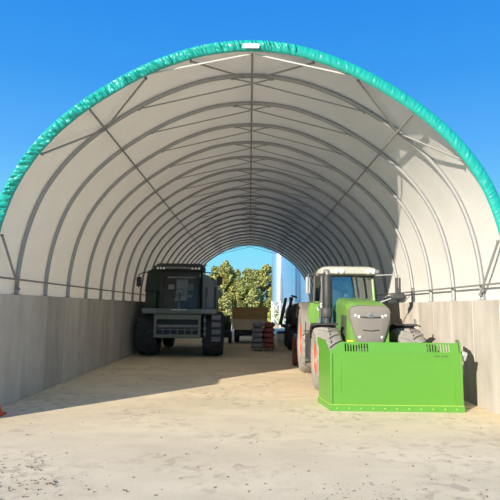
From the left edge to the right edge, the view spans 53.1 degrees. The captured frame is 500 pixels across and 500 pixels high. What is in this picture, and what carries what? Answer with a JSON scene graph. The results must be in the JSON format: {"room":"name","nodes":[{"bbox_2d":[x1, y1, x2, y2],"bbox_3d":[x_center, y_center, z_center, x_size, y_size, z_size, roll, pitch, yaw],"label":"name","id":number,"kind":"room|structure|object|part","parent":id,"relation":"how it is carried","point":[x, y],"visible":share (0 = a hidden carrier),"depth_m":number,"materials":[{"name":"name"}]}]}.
{"room":"farm building","nodes":[
{"label":"farm building","id":0,"kind":"room"},
{"bbox_2d":[0,294,162,406],"bbox_3d":[-5.272,3.868,25.885,0.270,2.330,34.330,1,-7,0],"label":"wall","id":1,"kind":"structure","parent":0,"point":[46,342],"depth_m":13.21,"materials":[{"name":"concrete"}]},
{"bbox_2d":[131,187,361,300],"bbox_3d":[0.003,-0.266,22.502,10.580,5.232,0.220,1,-7,0],"label":"hoop","id":2,"kind":"object","parent":1,"relation":"on","point":[242,188],"visible":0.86,"depth_m":22.64},
{"bbox_3d":[-1.064,-2.370,22.755,3.185,0.834,0.072,1,-7,0],"label":"tie rod","id":3,"kind":"part","parent":2,"relation":"part of","materials":[{"name":"metal"}]},
{"bbox_3d":[1.121,-2.347,22.733,3.185,0.834,0.072,1,-7,0],"label":"tie rod","id":4,"kind":"part","parent":2,"relation":"part of","materials":[{"name":"metal"}]},
{"bbox_2d":[41,102,457,300],"bbox_3d":[0.016,-1.359,13.031,10.580,5.232,0.220,1,-7,0],"label":"hoop","id":5,"kind":"object","parent":1,"relation":"on","point":[234,104],"visible":0.98,"depth_m":13.14},
{"bbox_3d":[-1.051,-3.464,13.284,3.185,0.834,0.072,1,-7,0],"label":"tie rod","id":6,"kind":"part","parent":5,"relation":"part of","materials":[{"name":"metal"}]},
{"bbox_3d":[1.134,-3.441,13.262,3.185,0.834,0.072,1,-7,0],"label":"tie rod","id":7,"kind":"part","parent":5,"relation":"part of","materials":[{"name":"metal"}]},
{"bbox_2d":[84,141,414,301],"bbox_3d":[0.012,-0.995,16.188,10.580,5.232,0.220,1,-7,0],"label":"hoop","id":8,"kind":"object","parent":1,"relation":"on","point":[238,143],"visible":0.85,"depth_m":16.30},
{"bbox_3d":[-1.055,-3.099,16.441,3.185,0.834,0.072,1,-7,0],"label":"tie rod","id":9,"kind":"part","parent":8,"relation":"part of","materials":[{"name":"metal"}]},
{"bbox_3d":[1.129,-3.076,16.419,3.185,0.834,0.072,1,-7,0],"label":"tie rod","id":10,"kind":"part","parent":8,"relation":"part of","materials":[{"name":"metal"}]},
{"bbox_2d":[112,168,386,302],"bbox_3d":[0.008,-0.630,19.345,10.580,5.232,0.220,1,-7,0],"label":"hoop","id":11,"kind":"object","parent":1,"relation":"on","point":[237,169],"visible":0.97,"depth_m":19.46},
{"bbox_3d":[-1.060,-2.735,19.598,3.185,0.834,0.072,1,-7,0],"label":"tie rod","id":12,"kind":"part","parent":11,"relation":"part of","materials":[{"name":"metal"}]},
{"bbox_3d":[1.125,-2.711,19.576,3.185,0.834,0.072,1,-7,0],"label":"tie rod","id":13,"kind":"part","parent":11,"relation":"part of","materials":[{"name":"metal"}]},
{"bbox_2d":[122,178,376,300],"bbox_3d":[0.005,-0.448,20.924,10.580,5.232,0.220,1,-7,0],"label":"hoop","id":14,"kind":"object","parent":1,"relation":"on","point":[242,179],"visible":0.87,"depth_m":21.05},
{"bbox_3d":[-1.062,-2.553,21.176,3.185,0.834,0.072,1,-7,0],"label":"tie rod","id":15,"kind":"part","parent":14,"relation":"part of","materials":[{"name":"metal"}]},
{"bbox_3d":[1.123,-2.529,21.154,3.185,0.834,0.072,1,-7,0],"label":"tie rod","id":16,"kind":"part","parent":14,"relation":"part of","materials":[{"name":"metal"}]},
{"bbox_2d":[139,195,359,301],"bbox_3d":[0.001,-0.083,24.081,10.580,5.232,0.220,1,-7,0],"label":"hoop","id":17,"kind":"object","parent":1,"relation":"on","point":[240,196],"visible":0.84,"depth_m":24.20},
{"bbox_3d":[-1.066,-2.188,24.333,3.185,0.834,0.072,1,-7,0],"label":"tie rod","id":18,"kind":"part","parent":17,"relation":"part of","materials":[{"name":"metal"}]},
{"bbox_3d":[1.119,-2.164,24.311,3.185,0.834,0.072,1,-7,0],"label":"tie rod","id":19,"kind":"part","parent":17,"relation":"part of","materials":[{"name":"metal"}]},
{"bbox_2d":[99,156,400,302],"bbox_3d":[0.010,-0.812,17.767,10.580,5.232,0.220,1,-7,0],"label":"hoop","id":20,"kind":"object","parent":1,"relation":"on","point":[234,157],"visible":0.87,"depth_m":17.89},
{"bbox_3d":[-1.058,-2.917,18.019,3.185,0.834,0.072,1,-7,0],"label":"tie rod","id":21,"kind":"part","parent":20,"relation":"part of","materials":[{"name":"metal"}]},
{"bbox_3d":[1.127,-2.893,17.997,3.185,0.834,0.072,1,-7,0],"label":"tie rod","id":22,"kind":"part","parent":20,"relation":"part of","materials":[{"name":"metal"}]},
{"bbox_2d":[66,123,434,301],"bbox_3d":[0.014,-1.177,14.610,10.580,5.232,0.220,1,-7,0],"label":"hoop","id":23,"kind":"object","parent":1,"relation":"on","point":[266,126],"visible":0.96,"depth_m":14.72},
{"bbox_3d":[-1.053,-3.282,14.862,3.185,0.834,0.072,1,-7,0],"label":"tie rod","id":24,"kind":"part","parent":23,"relation":"part of","materials":[{"name":"metal"}]},
{"bbox_3d":[1.132,-3.258,14.840,3.185,0.834,0.072,1,-7,0],"label":"tie rod","id":25,"kind":"part","parent":23,"relation":"part of","materials":[{"name":"metal"}]},
{"bbox_2d":[177,223,323,266],"bbox_3d":[-0.010,0.828,31.973,10.580,5.232,0.220,1,-7,0],"label":"hoop","id":26,"kind":"object","parent":1,"relation":"on","point":[289,235],"visible":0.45,"depth_m":32.15},
{"bbox_2d":[14,74,487,299],"bbox_3d":[0.018,-1.542,11.453,10.580,5.232,0.220,1,-7,0],"label":"hoop","id":27,"kind":"object","parent":1,"relation":"on","point":[139,107],"visible":0.94,"depth_m":11.56},
{"bbox_2d":[0,234,19,289],"bbox_3d":[-5.084,0.286,10.630,0.054,1.100,1.117,1,-7,-4],"label":"rod","id":28,"kind":"object","parent":27,"relation":"attached to","point":[1,235],"visible":1,"depth_m":10.56,"materials":[{"name":"metal"}]},
{"bbox_2d":[40,129,104,155],"bbox_3d":[-3.847,-2.375,10.944,0.070,0.965,1.475,-5,-9,40],"label":"rod","id":29,"kind":"object","parent":27,"relation":"attached to","point":[102,130],"visible":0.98,"depth_m":10.88,"materials":[{"name":"metal"}]},
{"bbox_2d":[0,276,144,294],"bbox_3d":[-5.144,2.422,26.379,0.044,0.044,32.980,1,-7,0],"label":"purlin","id":30,"kind":"object","parent":27,"relation":"attached to","point":[1,277],"visible":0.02,"depth_m":13.32,"materials":[{"name":"metal"}]},
{"bbox_2d":[106,77,146,128],"bbox_3d":[-2.762,-3.216,11.043,1.620,0.763,0.071,-6,-9,43],"label":"rod","id":31,"kind":"object","parent":27,"relation":"attached to","point":[145,78],"visible":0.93,"depth_m":10.98,"materials":[{"name":"metal"}]},
{"bbox_2d":[89,109,210,259],"bbox_3d":[-3.348,-1.022,26.779,0.048,0.048,32.980,1,-7,0],"label":"purlin","id":32,"kind":"object","parent":27,"relation":"attached to","point":[90,110],"visible":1,"depth_m":14.14,"materials":[{"name":"metal"}]},
{"bbox_3d":[-1.049,-3.647,11.705,3.185,0.834,0.072,1,-7,0],"label":"tie rod","id":33,"kind":"part","parent":27,"relation":"part of","materials":[{"name":"metal"}]},
{"bbox_2d":[190,60,244,78],"bbox_3d":[-0.702,-4.019,11.139,1.605,0.227,0.071,7,-9,-44],"label":"rod","id":34,"kind":"object","parent":27,"relation":"attached to","point":[191,61],"visible":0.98,"depth_m":11.15,"materials":[{"name":"metal"}]},
{"bbox_2d":[250,53,253,235],"bbox_3d":[0.027,-2.235,26.924,0.052,0.052,32.980,1,-7,0],"label":"purlin","id":35,"kind":"object","parent":27,"relation":"attached to","point":[252,54],"visible":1,"depth_m":14.55,"materials":[{"name":"metal"}]},
{"bbox_2d":[260,61,314,78],"bbox_3d":[0.798,-4.001,11.139,1.605,0.227,0.071,-6,-9,44],"label":"rod","id":36,"kind":"object","parent":27,"relation":"attached to","point":[312,62],"visible":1,"depth_m":11.10,"materials":[{"name":"metal"}]},
{"bbox_3d":[1.136,-3.623,11.683,3.185,0.834,0.072,1,-7,0],"label":"tie rod","id":37,"kind":"part","parent":27,"relation":"part of","materials":[{"name":"metal"}]},
{"bbox_2d":[289,113,413,260],"bbox_3d":[3.372,-0.941,26.779,0.048,0.048,32.980,1,-7,0],"label":"purlin","id":38,"kind":"object","parent":27,"relation":"attached to","point":[412,114],"visible":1,"depth_m":14.22,"materials":[{"name":"metal"}]},
{"bbox_2d":[357,79,397,131],"bbox_3d":[2.838,-3.149,11.043,1.620,0.763,0.071,7,-9,-43],"label":"rod","id":39,"kind":"object","parent":27,"relation":"attached to","point":[358,80],"visible":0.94,"depth_m":10.97,"materials":[{"name":"metal"}]},
{"bbox_2d":[310,282,499,301],"bbox_3d":[5.085,2.545,26.379,0.044,0.044,32.980,1,-7,0],"label":"purlin","id":40,"kind":"object","parent":27,"relation":"attached to","point":[496,283],"visible":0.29,"depth_m":12.97,"materials":[{"name":"metal"}]},
{"bbox_2d":[398,132,461,160],"bbox_3d":[3.903,-2.282,10.944,0.070,0.965,1.475,6,-9,-40],"label":"rod","id":41,"kind":"object","parent":27,"relation":"attached to","point":[399,133],"visible":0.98,"depth_m":10.87,"materials":[{"name":"metal"}]},
{"bbox_2d":[479,240,499,295],"bbox_3d":[5.075,0.408,10.630,0.054,1.100,1.117,0,-7,4],"label":"rod","id":42,"kind":"object","parent":27,"relation":"attached to","point":[497,241],"visible":1,"depth_m":10.57,"materials":[{"name":"metal"}]},
{"bbox_2d":[182,227,319,268],"bbox_3d":[-0.012,1.011,33.552,10.580,5.232,0.220,1,-7,0],"label":"hoop","id":43,"kind":"object","parent":1,"relation":"on","point":[213,237],"visible":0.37,"depth_m":33.73},
{"bbox_2d":[150,53,352,76],"bbox_3d":[0.020,-1.691,10.282,10.560,5.260,0.100,1,-7,0],"label":"hoop","id":44,"kind":"object","parent":1,"relation":"on","point":[249,53],"visible":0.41,"depth_m":10.53,"materials":[{"name":"metal"}]},
{"bbox_3d":[-1.098,-3.910,10.537,2.197,0.510,0.036,1,-7,0],"label":"tie rod","id":45,"kind":"part","parent":44,"relation":"part of","materials":[{"name":"white metal"}]},
{"bbox_3d":[1.192,-3.883,10.537,2.197,0.510,0.036,1,-7,0],"label":"tie rod","id":46,"kind":"part","parent":44,"relation":"part of","materials":[{"name":"white metal"}]},
{"bbox_2d":[186,230,316,270],"bbox_3d":[-0.014,1.193,35.130,10.580,5.232,0.220,1,-7,0],"label":"hoop","id":47,"kind":"object","parent":1,"relation":"on","point":[246,231],"visible":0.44,"depth_m":35.32},
{"bbox_2d":[151,202,352,296],"bbox_3d":[-0.001,0.099,25.659,10.580,5.232,0.220,1,-7,0],"label":"hoop","id":48,"kind":"object","parent":1,"relation":"on","point":[241,203],"visible":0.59,"depth_m":25.81},
{"bbox_3d":[-1.069,-2.006,25.912,3.185,0.834,0.072,1,-7,0],"label":"tie rod","id":49,"kind":"part","parent":48,"relation":"part of","materials":[{"name":"metal"}]},
{"bbox_3d":[1.116,-1.982,25.890,3.185,0.834,0.072,1,-7,0],"label":"tie rod","id":50,"kind":"part","parent":48,"relation":"part of","materials":[{"name":"metal"}]},
{"bbox_2d":[190,233,313,273],"bbox_3d":[-0.017,1.375,36.709,10.580,5.232,0.220,1,-7,0],"label":"hoop","id":51,"kind":"object","parent":1,"relation":"on","point":[216,243],"visible":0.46,"depth_m":36.90},
{"bbox_2d":[160,208,345,288],"bbox_3d":[-0.003,0.281,27.238,10.580,5.232,0.220,1,-7,0],"label":"hoop","id":52,"kind":"object","parent":1,"relation":"on","point":[243,209],"visible":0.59,"depth_m":27.41},
{"bbox_3d":[-1.071,-1.823,27.490,3.185,0.834,0.072,1,-7,0],"label":"tie rod","id":53,"kind":"part","parent":52,"relation":"part of","materials":[{"name":"metal"}]},
{"bbox_3d":[1.114,-1.800,27.468,3.185,0.834,0.072,1,-7,0],"label":"tie rod","id":54,"kind":"part","parent":52,"relation":"part of","materials":[{"name":"metal"}]},
{"bbox_2d":[167,213,338,282],"bbox_3d":[-0.006,0.464,28.816,10.580,5.232,0.220,1,-7,0],"label":"hoop","id":55,"kind":"object","parent":1,"relation":"on","point":[206,226],"visible":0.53,"depth_m":28.99},
{"bbox_3d":[-1.073,-1.641,29.069,3.185,0.834,0.072,1,-7,0],"label":"tie rod","id":56,"kind":"part","parent":55,"relation":"part of","materials":[{"name":"metal"}]},
{"bbox_3d":[1.112,-1.617,29.047,3.185,0.834,0.072,1,-7,0],"label":"tie rod","id":57,"kind":"part","parent":55,"relation":"part of","materials":[{"name":"metal"}]},
{"bbox_2d":[172,218,334,288],"bbox_3d":[-0.008,0.646,30.395,10.580,5.232,0.220,1,-7,0],"label":"hoop","id":58,"kind":"object","parent":1,"relation":"on","point":[243,219],"visible":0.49,"depth_m":30.56},
{"bbox_2d":[194,237,312,278],"bbox_3d":[-0.019,1.558,38.287,10.580,5.232,0.220,1,-7,0],"label":"hoop","id":59,"kind":"object","parent":1,"relation":"on","point":[239,237],"visible":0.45,"depth_m":38.47},
{"bbox_2d":[198,239,312,287],"bbox_3d":[-0.021,1.740,39.866,10.580,5.232,0.220,1,-7,0],"label":"hoop","id":60,"kind":"object","parent":1,"relation":"on","point":[245,239],"visible":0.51,"depth_m":40.05},
{"bbox_2d":[201,242,312,300],"bbox_3d":[-0.023,1.922,41.444,10.580,5.232,0.220,1,-7,0],"label":"hoop","id":61,"kind":"object","parent":1,"relation":"on","point":[241,242],"visible":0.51,"depth_m":41.62},
{"bbox_2d":[203,244,310,300],"bbox_3d":[-0.025,2.105,43.023,10.580,5.232,0.220,1,-7,0],"label":"hoop","id":62,"kind":"object","parent":1,"relation":"on","point":[245,244],"visible":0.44,"depth_m":43.21},
{"bbox_2d":[0,51,499,304],"bbox_3d":[-0.003,0.210,26.662,10.524,5.242,33.060,1,-7,0],"label":"ceiling","id":63,"kind":"structure","parent":0,"point":[50,211],"depth_m":13.92,"materials":[{"name":"white fabric"}]},
{"bbox_2d":[0,40,499,235],"bbox_3d":[0.021,-1.749,10.242,10.771,5.366,0.326,1,-7,0],"label":"edge sleeve","id":64,"kind":"object","parent":63,"relation":"attached to","point":[119,83],"visible":1,"depth_m":10.32,"materials":[{"name":"teal fabric"}]},
{"bbox_3d":[0.021,-4.241,10.390,0.340,0.100,0.020,1,-7,0],"label":"white plate","id":65,"kind":"part","parent":64,"relation":"part of","materials":[{"name":"white plastic"}]},
{"bbox_2d":[0,310,499,499],"bbox_3d":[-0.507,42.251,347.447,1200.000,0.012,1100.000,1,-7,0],"label":"floor","id":66,"kind":"structure","parent":0,"point":[107,419],"depth_m":8.00,"materials":[{"name":"concrete"}]},
{"bbox_2d":[0,405,6,416],"bbox_3d":[-4.875,2.906,9.543,0.340,0.500,0.340,1,-7,0],"label":"traffic cone","id":67,"kind":"object","parent":66,"relation":"on","point":[1,412],"visible":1,"depth_m":9.54,"materials":[{"name":"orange plastic"}]},
{"bbox_2d":[135,263,223,355],"bbox_3d":[-3.005,2.910,24.287,3.680,3.919,7.270,1,-7,0],"label":"combine harvester","id":68,"kind":"object","parent":66,"relation":"on","point":[181,301],"visible":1,"depth_m":21.24,"materials":[{"name":"black metal"}]},
{"bbox_2d":[136,271,160,286],"bbox_3d":[-4.309,1.249,21.291,1.034,0.702,0.150,1,-7,0],"label":"mirror","id":69,"kind":"object","parent":68,"relation":"attached to","point":[138,283],"depth_m":21.25,"materials":[{"name":"black paint"}]},
{"bbox_3d":[-4.357,2.222,21.999,0.500,0.770,0.070,1,-7,0],"label":"panel","id":70,"kind":"part","parent":68,"relation":"part of","materials":[{"name":"green metal"}]},
{"bbox_2d":[145,266,163,291],"bbox_3d":[-4.206,1.321,22.552,0.820,1.150,1.080,1,-7,0],"label":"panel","id":71,"kind":"object","parent":68,"relation":"attached to","point":[153,280],"depth_m":22.00,"materials":[{"name":"metal"}]},
{"bbox_3d":[-3.014,0.742,20.899,1.050,0.070,0.040,1,-7,0],"label":"roof trim","id":72,"kind":"part","parent":68,"relation":"part of","materials":[{"name":"grey metal"}]},
{"bbox_3d":[-2.891,1.746,21.841,0.740,0.974,0.602,1,-7,0],"label":"operator seat","id":73,"kind":"part","parent":68,"relation":"part of","materials":[{"name":"grey fabric"}]},
{"bbox_3d":[-1.832,1.829,22.023,0.500,1.518,0.100,1,-7,0],"label":"panel","id":74,"kind":"part","parent":68,"relation":"part of","materials":[{"name":"grey metal"}]},
{"bbox_2d":[199,272,221,287],"bbox_3d":[-1.687,1.281,21.291,1.024,0.702,0.150,1,-7,0],"label":"mirror","id":75,"kind":"object","parent":68,"relation":"attached to","point":[219,278],"depth_m":21.26,"materials":[{"name":"black paint"}]},
{"bbox_3d":[-1.705,2.066,21.629,0.396,0.962,0.779,1,-7,0],"label":"handrail","id":76,"kind":"part","parent":68,"relation":"part of","materials":[{"name":"grey metal"}]},
{"bbox_2d":[203,264,216,279],"bbox_3d":[-6.202,5.534,65.826,3.938,8.270,4.036,1,-7,0],"label":"tree","id":77,"kind":"object","parent":66,"relation":"on","point":[205,265],"visible":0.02,"depth_m":66.04,"materials":[{"name":"green plant"}]},
{"bbox_2d":[211,266,219,298],"bbox_3d":[-4.998,6.580,75.710,3.791,8.488,3.027,1,-7,0],"label":"tree","id":78,"kind":"object","parent":66,"relation":"on","point":[215,269],"visible":0.14,"depth_m":75.61,"materials":[{"name":"green plant"}]},
{"bbox_2d":[214,260,236,309],"bbox_3d":[-3.175,5.556,66.760,3.641,8.514,3.968,7,-9,-45],"label":"tree","id":79,"kind":"object","parent":66,"relation":"on","point":[226,271],"visible":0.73,"depth_m":66.21,"materials":[{"name":"green plant"}]},
{"bbox_2d":[218,298,233,322],"bbox_3d":[-3.459,7.376,59.672,3.552,3.286,3.949,1,-7,0],"label":"bush","id":80,"kind":"object","parent":66,"relation":"on","point":[224,303],"visible":0.42,"depth_m":59.12,"materials":[{"name":"green plant"}]},
{"bbox_2d":[224,315,231,342],"bbox_3d":[-1.476,4.697,29.660,0.800,1.639,1.390,1,-7,0],"label":"implement","id":81,"kind":"object","parent":66,"relation":"on","point":[227,324],"visible":0.44,"depth_m":29.12,"materials":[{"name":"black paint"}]},
{"bbox_3d":[-1.485,4.541,29.748,0.740,1.270,1.250,1,-7,0],"label":"frame","id":82,"kind":"part","parent":81,"relation":"part of","materials":[{"name":"black paint"}]},
{"bbox_2d":[229,269,246,308],"bbox_3d":[-1.877,6.847,75.656,3.369,8.020,3.330,6,-8,-38],"label":"tree","id":83,"kind":"object","parent":66,"relation":"on","point":[238,279],"visible":0.29,"depth_m":75.25,"materials":[{"name":"green plant"}]},
{"bbox_2d":[0,411,487,499],"bbox_3d":[0.047,2.981,7.516,8.804,0.027,5.344,1,-7,0],"label":"crumbs","id":84,"kind":"object","parent":66,"relation":"on","point":[54,481],"visible":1,"depth_m":5.99,"materials":[{"name":"brown soil"}]},
{"bbox_2d":[235,268,261,306],"bbox_3d":[-0.346,5.966,65.466,3.699,7.469,3.158,-1,-7,14],"label":"tree","id":85,"kind":"object","parent":66,"relation":"on","point":[253,295],"visible":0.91,"depth_m":65.14,"materials":[{"name":"green plant"}]},
{"bbox_2d":[232,307,267,342],"bbox_3d":[-0.015,4.615,31.010,2.140,2.145,3.030,1,-7,0],"label":"trailer","id":86,"kind":"object","parent":66,"relation":"on","point":[243,318],"visible":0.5,"depth_m":29.79,"materials":[{"name":"beige metal"}]},
{"bbox_3d":[-0.001,3.406,29.655,2.120,0.052,0.060,1,-7,0],"label":"rail","id":87,"kind":"part","parent":86,"relation":"part of","materials":[{"name":"beige metal"}]},
{"bbox_2d":[248,269,264,306],"bbox_3d":[1.073,6.808,75.484,3.483,8.128,3.222,-5,-9,42],"label":"tree","id":88,"kind":"object","parent":66,"relation":"on","point":[257,271],"visible":0.19,"depth_m":75.58,"materials":[{"name":"green plant"}]},
{"bbox_2d":[251,347,275,350],"bbox_3d":[0.651,4.927,24.894,1.200,0.140,0.988,1,-7,0],"label":"pallet","id":89,"kind":"object","parent":66,"relation":"on","point":[252,348],"visible":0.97,"depth_m":24.41,"materials":[{"name":"brown wood"}]},
{"bbox_2d":[251,342,262,347],"bbox_3d":[0.359,4.728,24.896,0.570,0.247,0.852,1,-7,0],"label":"sack","id":90,"kind":"object","parent":89,"relation":"on","point":[254,345],"visible":0.84,"depth_m":24.51,"materials":[{"name":"grey fabric"}]},
{"bbox_2d":[252,337,262,342],"bbox_3d":[0.367,4.479,24.938,0.570,0.247,0.852,1,-7,0],"label":"sack","id":91,"kind":"object","parent":90,"relation":"on","point":[254,339],"visible":1,"depth_m":24.55,"materials":[{"name":"grey fabric"}]},
{"bbox_2d":[251,332,262,336],"bbox_3d":[0.358,4.229,24.971,0.570,0.247,0.852,1,-7,0],"label":"sack","id":92,"kind":"object","parent":91,"relation":"on","point":[254,334],"visible":0.98,"depth_m":24.58,"materials":[{"name":"grey fabric"}]},
{"bbox_2d":[252,327,262,331],"bbox_3d":[0.370,3.981,25.023,0.570,0.247,0.852,1,-7,0],"label":"sack","id":93,"kind":"object","parent":92,"relation":"on","point":[254,329],"visible":0.91,"depth_m":24.63,"materials":[{"name":"grey fabric"}]},
{"bbox_2d":[252,322,262,326],"bbox_3d":[0.378,3.732,25.059,0.570,0.247,0.852,1,-7,0],"label":"sack","id":94,"kind":"object","parent":93,"relation":"on","point":[254,324],"visible":0.98,"depth_m":24.66,"materials":[{"name":"grey fabric"}]},
{"bbox_2d":[263,342,274,347],"bbox_3d":[0.947,4.735,24.898,0.570,0.247,0.860,1,-7,0],"label":"sack","id":95,"kind":"object","parent":89,"relation":"on","point":[266,345],"visible":0.84,"depth_m":24.49,"materials":[{"name":"red fabric"}]},
{"bbox_2d":[263,337,274,342],"bbox_3d":[0.936,4.487,24.953,0.570,0.247,0.860,1,-7,0],"label":"sack","id":96,"kind":"object","parent":95,"relation":"on","point":[266,340],"visible":0.84,"depth_m":24.55,"materials":[{"name":"red fabric"}]},
{"bbox_2d":[263,332,274,337],"bbox_3d":[0.939,4.234,24.957,0.570,0.247,0.860,1,-7,0],"label":"sack","id":97,"kind":"object","parent":96,"relation":"on","point":[265,334],"visible":0.99,"depth_m":24.57,"materials":[{"name":"red fabric"}]},
{"bbox_2d":[263,327,274,331],"bbox_3d":[0.943,3.985,24.994,0.570,0.247,0.860,1,-7,0],"label":"sack","id":98,"kind":"object","parent":97,"relation":"on","point":[265,329],"visible":0.98,"depth_m":24.59,"materials":[{"name":"red fabric"}]},
{"bbox_2d":[263,322,274,326],"bbox_3d":[0.957,3.736,25.033,0.570,0.247,0.860,1,-7,0],"label":"sack","id":99,"kind":"object","parent":98,"relation":"on","point":[266,324],"visible":0.98,"depth_m":24.63,"materials":[{"name":"red fabric"}]},
{"bbox_2d":[259,264,271,321],"bbox_3d":[2.578,5.817,66.611,3.633,8.097,2.983,2,-7,-13],"label":"tree","id":100,"kind":"object","parent":66,"relation":"on","point":[265,272],"visible":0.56,"depth_m":66.40,"materials":[{"name":"green plant"}]},
{"bbox_2d":[267,306,285,324],"bbox_3d":[3.514,7.962,61.384,2.951,2.668,3.156,1,-7,0],"label":"bush","id":101,"kind":"object","parent":66,"relation":"on","point":[269,312],"visible":0.29,"depth_m":60.81,"materials":[{"name":"green plant"}]},
{"bbox_2d":[277,331,284,344],"bbox_3d":[1.820,5.039,28.613,0.580,0.800,0.580,1,-7,0],"label":"drum","id":102,"kind":"object","parent":66,"relation":"on","point":[280,334],"visible":0.7,"depth_m":28.37,"materials":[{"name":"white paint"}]},
{"bbox_2d":[271,251,292,327],"bbox_3d":[3.522,2.339,55.100,2.369,12.282,2.373,1,-7,0],"label":"silo","id":103,"kind":"object","parent":66,"relation":"on","point":[281,277],"visible":0.48,"depth_m":54.05,"materials":[{"name":"metal"}]},
{"bbox_3d":[3.212,6.892,53.445,0.120,2.850,0.120,3,-7,-22],"label":"leg","id":104,"kind":"part","parent":103,"relation":"part of","materials":[{"name":"white paint"}]},
{"bbox_2d":[278,295,298,349],"bbox_3d":[2.716,3.792,26.377,2.558,2.783,3.169,1,-7,0],"label":"loader","id":105,"kind":"object","parent":66,"relation":"on","point":[290,332],"visible":0.4,"depth_m":25.35,"materials":[{"name":"black paint"}]},
{"bbox_3d":[1.686,3.143,25.572,0.492,1.409,0.185,3,-7,-23],"label":"boom arm","id":106,"kind":"part","parent":105,"relation":"part of","materials":[{"name":"grey plastic"}]},
{"bbox_3d":[1.976,3.289,25.636,0.445,1.532,0.190,-3,-7,27],"label":"boom arm","id":107,"kind":"part","parent":105,"relation":"part of","materials":[{"name":"grey plastic"}]},
{"bbox_3d":[2.947,4.413,26.221,2.000,0.680,2.900,1,-7,0],"label":"frame","id":108,"kind":"part","parent":105,"relation":"part of","materials":[{"name":"black paint"}]},
{"bbox_2d":[292,338,297,365],"bbox_3d":[1.865,3.803,18.697,0.540,0.980,0.485,1,-7,0],"label":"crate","id":109,"kind":"object","parent":66,"relation":"on","point":[294,340],"visible":0.39,"depth_m":18.49,"materials":[{"name":"red paint"}]},
{"bbox_2d":[292,264,309,303],"bbox_3d":[5.868,2.678,58.084,2.575,12.350,2.575,1,-7,0],"label":"silo","id":110,"kind":"object","parent":66,"relation":"on","point":[298,282],"visible":0.13,"depth_m":56.76,"materials":[{"name":"metal"}]},
{"bbox_2d":[296,266,427,389],"bbox_3d":[3.140,2.131,14.681,3.050,3.409,6.209,1,-7,0],"label":"tractor","id":111,"kind":"object","parent":66,"relation":"on","point":[363,319],"visible":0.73,"depth_m":13.70,"materials":[{"name":"metal"}]},
{"bbox_3d":[1.986,2.876,14.670,0.600,0.800,1.300,1,-7,0],"label":"fuel tank","id":112,"kind":"part","parent":111,"relation":"part of","materials":[{"name":"grey plastic"}]},
{"bbox_3d":[2.027,1.964,15.742,0.420,0.720,0.480,1,-7,0],"label":"shoulder panel","id":113,"kind":"part","parent":111,"relation":"part of","materials":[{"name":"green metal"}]},
{"bbox_2d":[306,273,320,303],"bbox_3d":[1.930,1.169,15.193,0.488,0.945,0.281,1,-7,0],"label":"mirror","id":114,"kind":"object","parent":111,"relation":"attached to","point":[307,278],"depth_m":15.09,"materials":[{"name":"grey metal"}]},
{"bbox_3d":[3.021,1.634,16.446,0.560,1.100,0.641,1,-7,0],"label":"operator seat","id":115,"kind":"part","parent":111,"relation":"part of","materials":[{"name":"blue fabric"}]},
{"bbox_2d":[336,298,388,345],"bbox_3d":[2.967,1.890,13.441,1.020,1.240,2.170,1,-7,0],"label":"hood","id":116,"kind":"object","parent":111,"relation":"attached to","point":[343,305],"depth_m":12.88,"materials":[{"name":"green plastic"}]},
{"bbox_2d":[348,305,389,341],"bbox_3d":[2.958,1.842,12.327,1.030,0.960,0.255,1,-7,0],"label":"grille","id":117,"kind":"object","parent":111,"relation":"attached to","point":[367,323],"depth_m":12.26,"materials":[{"name":"grey plastic"}]},
{"bbox_3d":[3.019,1.796,16.218,1.900,1.865,1.775,1,-7,0],"label":"cab frame","id":118,"kind":"part","parent":111,"relation":"part of","materials":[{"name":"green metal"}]},
{"bbox_3d":[4.186,1.179,15.197,0.691,0.883,0.120,-2,-7,19],"label":"mirror arm","id":119,"kind":"part","parent":111,"relation":"part of","materials":[{"name":"grey metal"}]},
{"bbox_2d":[395,278,400,292],"bbox_3d":[4.472,1.076,15.123,0.170,0.480,0.080,1,-7,0],"label":"mirror","id":120,"kind":"object","parent":111,"relation":"on","point":[397,280],"depth_m":15.08,"materials":[{"name":"grey plastic"}]},
{"bbox_2d":[391,293,404,299],"bbox_3d":[4.459,1.395,15.096,0.430,0.200,0.100,1,-7,0],"label":"mirror","id":121,"kind":"object","parent":111,"relation":"attached to","point":[398,296],"depth_m":15.05,"materials":[{"name":"grey plastic"}]},
{"bbox_2d":[317,337,467,412],"bbox_3d":[3.160,2.691,10.982,3.248,1.450,1.176,1,-7,0],"label":"blade","id":122,"kind":"object","parent":66,"relation":"on","point":[391,376],"visible":1,"depth_m":10.45,"materials":[{"name":"green paint"}]},
{"bbox_3d":[3.057,2.786,10.811,2.770,1.160,0.750,1,-7,0],"label":"panel","id":123,"kind":"part","parent":122,"relation":"part of","materials":[{"name":"green paint"}]},
{"bbox_2d":[331,300,499,414],"bbox_3d":[5.177,3.994,25.885,0.270,2.330,34.330,1,-7,0],"label":"wall","id":124,"kind":"structure","parent":0,"point":[475,323],"depth_m":11.45,"materials":[{"name":"concrete"}]}
]}

